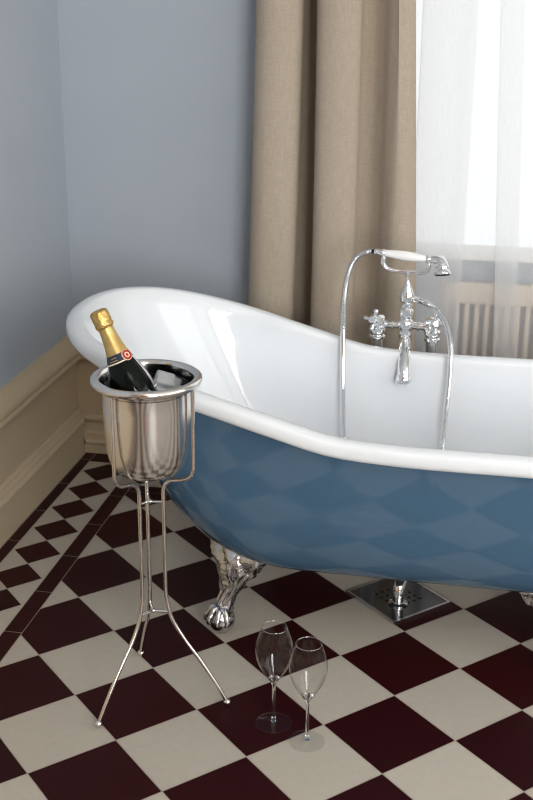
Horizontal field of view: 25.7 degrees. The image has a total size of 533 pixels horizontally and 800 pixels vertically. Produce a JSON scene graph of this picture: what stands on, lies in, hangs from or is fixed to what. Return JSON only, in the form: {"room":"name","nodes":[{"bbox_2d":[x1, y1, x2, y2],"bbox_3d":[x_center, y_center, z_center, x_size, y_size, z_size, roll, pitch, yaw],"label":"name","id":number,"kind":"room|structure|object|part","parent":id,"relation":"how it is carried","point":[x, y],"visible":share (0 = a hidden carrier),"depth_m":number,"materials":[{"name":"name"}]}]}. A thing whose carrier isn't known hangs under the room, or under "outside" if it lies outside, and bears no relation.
{"room":"bathroom","nodes":[
{"label":"bathroom","id":0,"kind":"room"},
{"bbox_2d":[0,0,72,388],"bbox_3d":[-1.163,-0.394,1.347,0.160,2.850,5.085,4,20,10],"label":"wall","id":1,"kind":"structure","parent":0,"point":[36,290],"depth_m":3.42,"materials":[{"name":"paint"}]},
{"bbox_2d":[0,364,78,483],"bbox_3d":[-1.087,0.726,1.727,0.001,0.170,4.759,4,20,10],"label":"trim","id":2,"kind":"structure","parent":1,"relation":"attached to","point":[24,433],"depth_m":3.59,"materials":[{"name":"beige wood"}]},
{"bbox_2d":[0,336,80,429],"bbox_3d":[-1.075,0.600,1.683,0.033,0.097,4.765,4,20,10],"label":"trim","id":3,"kind":"structure","parent":1,"relation":"attached to","point":[23,389],"depth_m":3.51,"materials":[{"name":"beige wood"}]},
{"bbox_2d":[0,406,84,546],"bbox_3d":[-1.075,0.880,1.783,0.037,0.158,4.765,4,20,10],"label":"baseboard","id":4,"kind":"structure","parent":1,"relation":"attached to","point":[37,475],"depth_m":3.59,"materials":[{"name":"beige wood"}]},
{"bbox_2d":[0,452,532,799],"bbox_3d":[0.646,1.077,1.501,3.745,0.001,4.965,4,20,10],"label":"floor","id":5,"kind":"structure","parent":0,"point":[436,704],"depth_m":2.71,"materials":[{"name":"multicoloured tile"}]},
{"bbox_2d":[95,390,230,727],"bbox_3d":[-0.208,0.319,2.505,0.270,0.739,0.308,4,20,10],"label":"stand","id":6,"kind":"object","parent":5,"relation":"on","point":[150,609],"visible":0.91,"depth_m":2.51,"materials":[{"name":"silver metal"}]},
{"bbox_3d":[-0.311,0.338,2.438,0.014,0.731,0.145,17,26,39],"label":"leg","id":7,"kind":"part","parent":6,"relation":"part of","materials":[{"name":"silver metal"}]},
{"bbox_3d":[-0.273,0.281,2.597,0.015,0.731,0.145,-6,21,-16],"label":"leg","id":8,"kind":"part","parent":6,"relation":"part of","materials":[{"name":"silver metal"}]},
{"bbox_2d":[90,359,202,480],"bbox_3d":[-0.246,0.050,2.414,0.229,0.214,0.229,4,20,10],"label":"bucket","id":9,"kind":"object","parent":6,"relation":"on","point":[152,429],"visible":0.91,"depth_m":2.34,"materials":[{"name":"silver metal"}]},
{"bbox_2d":[90,308,155,390],"bbox_3d":[-0.270,-0.032,2.369,0.185,0.302,0.102,4,20,10],"label":"champagne bottle","id":10,"kind":"object","parent":9,"relation":"in","point":[125,372],"visible":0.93,"depth_m":2.34,"materials":[{"name":"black glass"}]},
{"bbox_3d":[-0.296,-0.080,2.369,0.054,0.028,0.059,4,20,10],"label":"collar trim","id":11,"kind":"part","parent":10,"relation":"part of","materials":[{"name":"black"}]},
{"bbox_3d":[-0.267,-0.030,2.369,0.179,0.297,0.102,4,20,10],"label":"glass","id":12,"kind":"part","parent":10,"relation":"part of","materials":[{"name":"black glass"}]},
{"bbox_3d":[-0.153,0.323,2.483,0.145,0.731,0.015,5,20,13],"label":"leg","id":13,"kind":"part","parent":6,"relation":"part of","materials":[{"name":"silver metal"}]},
{"bbox_3d":[-0.246,0.062,2.419,0.166,0.168,0.166,4,20,10],"label":"crushed ice","id":14,"kind":"object","parent":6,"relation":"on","visible":0},
{"bbox_2d":[153,370,174,390],"bbox_3d":[-0.209,-0.035,2.374,0.050,0.053,0.045,-4,20,-11],"label":"ice cube","id":15,"kind":"object","parent":14,"relation":"on","point":[162,380],"visible":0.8,"depth_m":2.36,"materials":[{"name":"white"}]},
{"bbox_2d":[165,382,180,389],"bbox_3d":[-0.187,-0.016,2.366,0.034,0.041,0.038,13,23,31],"label":"ice cube","id":16,"kind":"object","parent":14,"relation":"on","point":[175,383],"visible":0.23,"depth_m":2.36,"materials":[{"name":"white"}]},
{"bbox_2d":[175,377,181,384],"bbox_3d":[-0.193,-0.033,2.424,0.034,0.034,0.029,1,20,3],"label":"ice cube","id":17,"kind":"object","parent":14,"relation":"on","point":[177,380],"visible":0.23,"depth_m":2.42,"materials":[{"name":"white"}]},
{"bbox_2d":[255,627,292,722],"bbox_3d":[0.016,0.590,2.494,0.081,0.238,0.081,4,20,10],"label":"glass","id":18,"kind":"object","parent":5,"relation":"on","point":[273,678],"visible":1,"depth_m":2.50,"materials":[{"name":"clear glass"}]},
{"bbox_3d":[0.016,0.644,2.513,0.024,0.111,0.024,4,20,10],"label":"stem","id":19,"kind":"part","parent":18,"relation":"part of","materials":[{"name":"clear glass"}]},
{"bbox_2d":[66,286,532,633],"bbox_3d":[0.326,0.171,2.891,1.636,0.765,0.741,4,20,10],"label":"bathtub","id":20,"kind":"object","parent":5,"relation":"on","point":[275,481],"visible":0.94,"depth_m":2.71,"materials":[{"name":"blue ceramic"}]},
{"bbox_2d":[363,256,443,383],"bbox_3d":[0.379,0.009,3.253,0.182,0.827,0.196,-13,24,-33],"label":"mixer tap","id":21,"kind":"object","parent":20,"relation":"attached to","point":[405,324],"visible":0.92,"depth_m":3.16,"materials":[{"name":"silver metal"}]},
{"bbox_3d":[0.293,-0.219,3.178,0.059,0.061,0.042,4,20,10],"label":"cross handle","id":22,"kind":"part","parent":21,"relation":"part of","materials":[{"name":"silver metal"}]},
{"bbox_2d":[340,248,453,449],"bbox_3d":[0.342,-0.065,3.120,0.318,0.639,0.268,4,20,10],"label":"shower","id":23,"kind":"object","parent":21,"relation":"attached to","point":[442,266],"visible":0.77,"depth_m":3.12,"materials":[{"name":"silver metal"}]},
{"bbox_3d":[0.372,-0.386,3.125,0.117,0.029,0.026,4,20,10],"label":"handle","id":24,"kind":"part","parent":23,"relation":"part of","materials":[{"name":"white ceramic"}]},
{"bbox_3d":[0.374,-0.110,3.150,0.045,0.109,0.135,4,20,10],"label":"spout","id":25,"kind":"part","parent":21,"relation":"part of","materials":[{"name":"silver metal"}]},
{"bbox_3d":[0.457,-0.207,3.149,0.060,0.061,0.042,4,20,10],"label":"cross handle","id":26,"kind":"part","parent":21,"relation":"part of","materials":[{"name":"silver metal"}]},
{"bbox_2d":[289,638,327,740],"bbox_3d":[0.086,0.612,2.433,0.081,0.238,0.081,4,20,10],"label":"glass","id":27,"kind":"object","parent":5,"relation":"on","point":[307,696],"visible":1,"depth_m":2.44,"materials":[{"name":"clear glass"}]},
{"bbox_3d":[0.086,0.666,2.453,0.024,0.111,0.024,4,20,10],"label":"stem","id":28,"kind":"part","parent":27,"relation":"part of","materials":[{"name":"clear glass"}]},
{"bbox_2d":[346,579,450,623],"bbox_3d":[0.345,0.516,3.055,0.192,0.005,0.196,-12,23,-32],"label":"floor drain","id":29,"kind":"object","parent":5,"relation":"on","point":[376,595],"visible":0.72,"depth_m":3.04,"materials":[{"name":"silver metal"}]},
{"bbox_2d":[441,280,532,358],"bbox_3d":[1.143,-0.006,3.546,1.240,0.668,0.040,4,20,10],"label":"radiator","id":30,"kind":"object","parent":5,"relation":"on","point":[457,292],"visible":0.3,"depth_m":3.54,"materials":[{"name":"white metal"}]},
{"bbox_2d":[57,0,532,443],"bbox_3d":[1.135,-1.099,3.364,3.545,2.850,0.300,4,20,10],"label":"wall","id":31,"kind":"structure","parent":0,"point":[158,95],"depth_m":3.60,"materials":[{"name":"paint"}]},
{"bbox_2d":[76,360,102,413],"bbox_3d":[-0.225,-0.019,3.858,0.839,0.191,0.001,4,20,10],"label":"trim","id":32,"kind":"structure","parent":31,"relation":"attached to","point":[89,400],"depth_m":3.93,"materials":[{"name":"beige wood"}]},
{"bbox_2d":[81,412,106,453],"bbox_3d":[1.094,0.234,3.664,3.545,0.137,0.038,4,20,10],"label":"baseboard","id":33,"kind":"structure","parent":31,"relation":"attached to","point":[94,436],"depth_m":3.96,"materials":[{"name":"beige wood"}]},
{"bbox_2d":[416,242,532,263],"bbox_3d":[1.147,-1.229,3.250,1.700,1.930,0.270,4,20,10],"label":"windowsill","id":34,"kind":"structure","parent":31,"relation":"in","point":[448,251],"depth_m":3.51,"materials":[{"name":"white paint"}]},
{"bbox_3d":[1.000,-2.185,2.758,2.250,0.032,0.166,4,20,10],"label":"pole","id":35,"kind":"object","parent":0,"visible":0},
{"bbox_2d":[248,0,415,350],"bbox_3d":[0.208,-0.965,3.306,0.552,2.616,0.210,4,20,10],"label":"window curtain","id":36,"kind":"object","parent":35,"relation":"hanging from","point":[334,151],"visible":0.67,"depth_m":3.34,"materials":[{"name":"beige fabric"}]}
]}

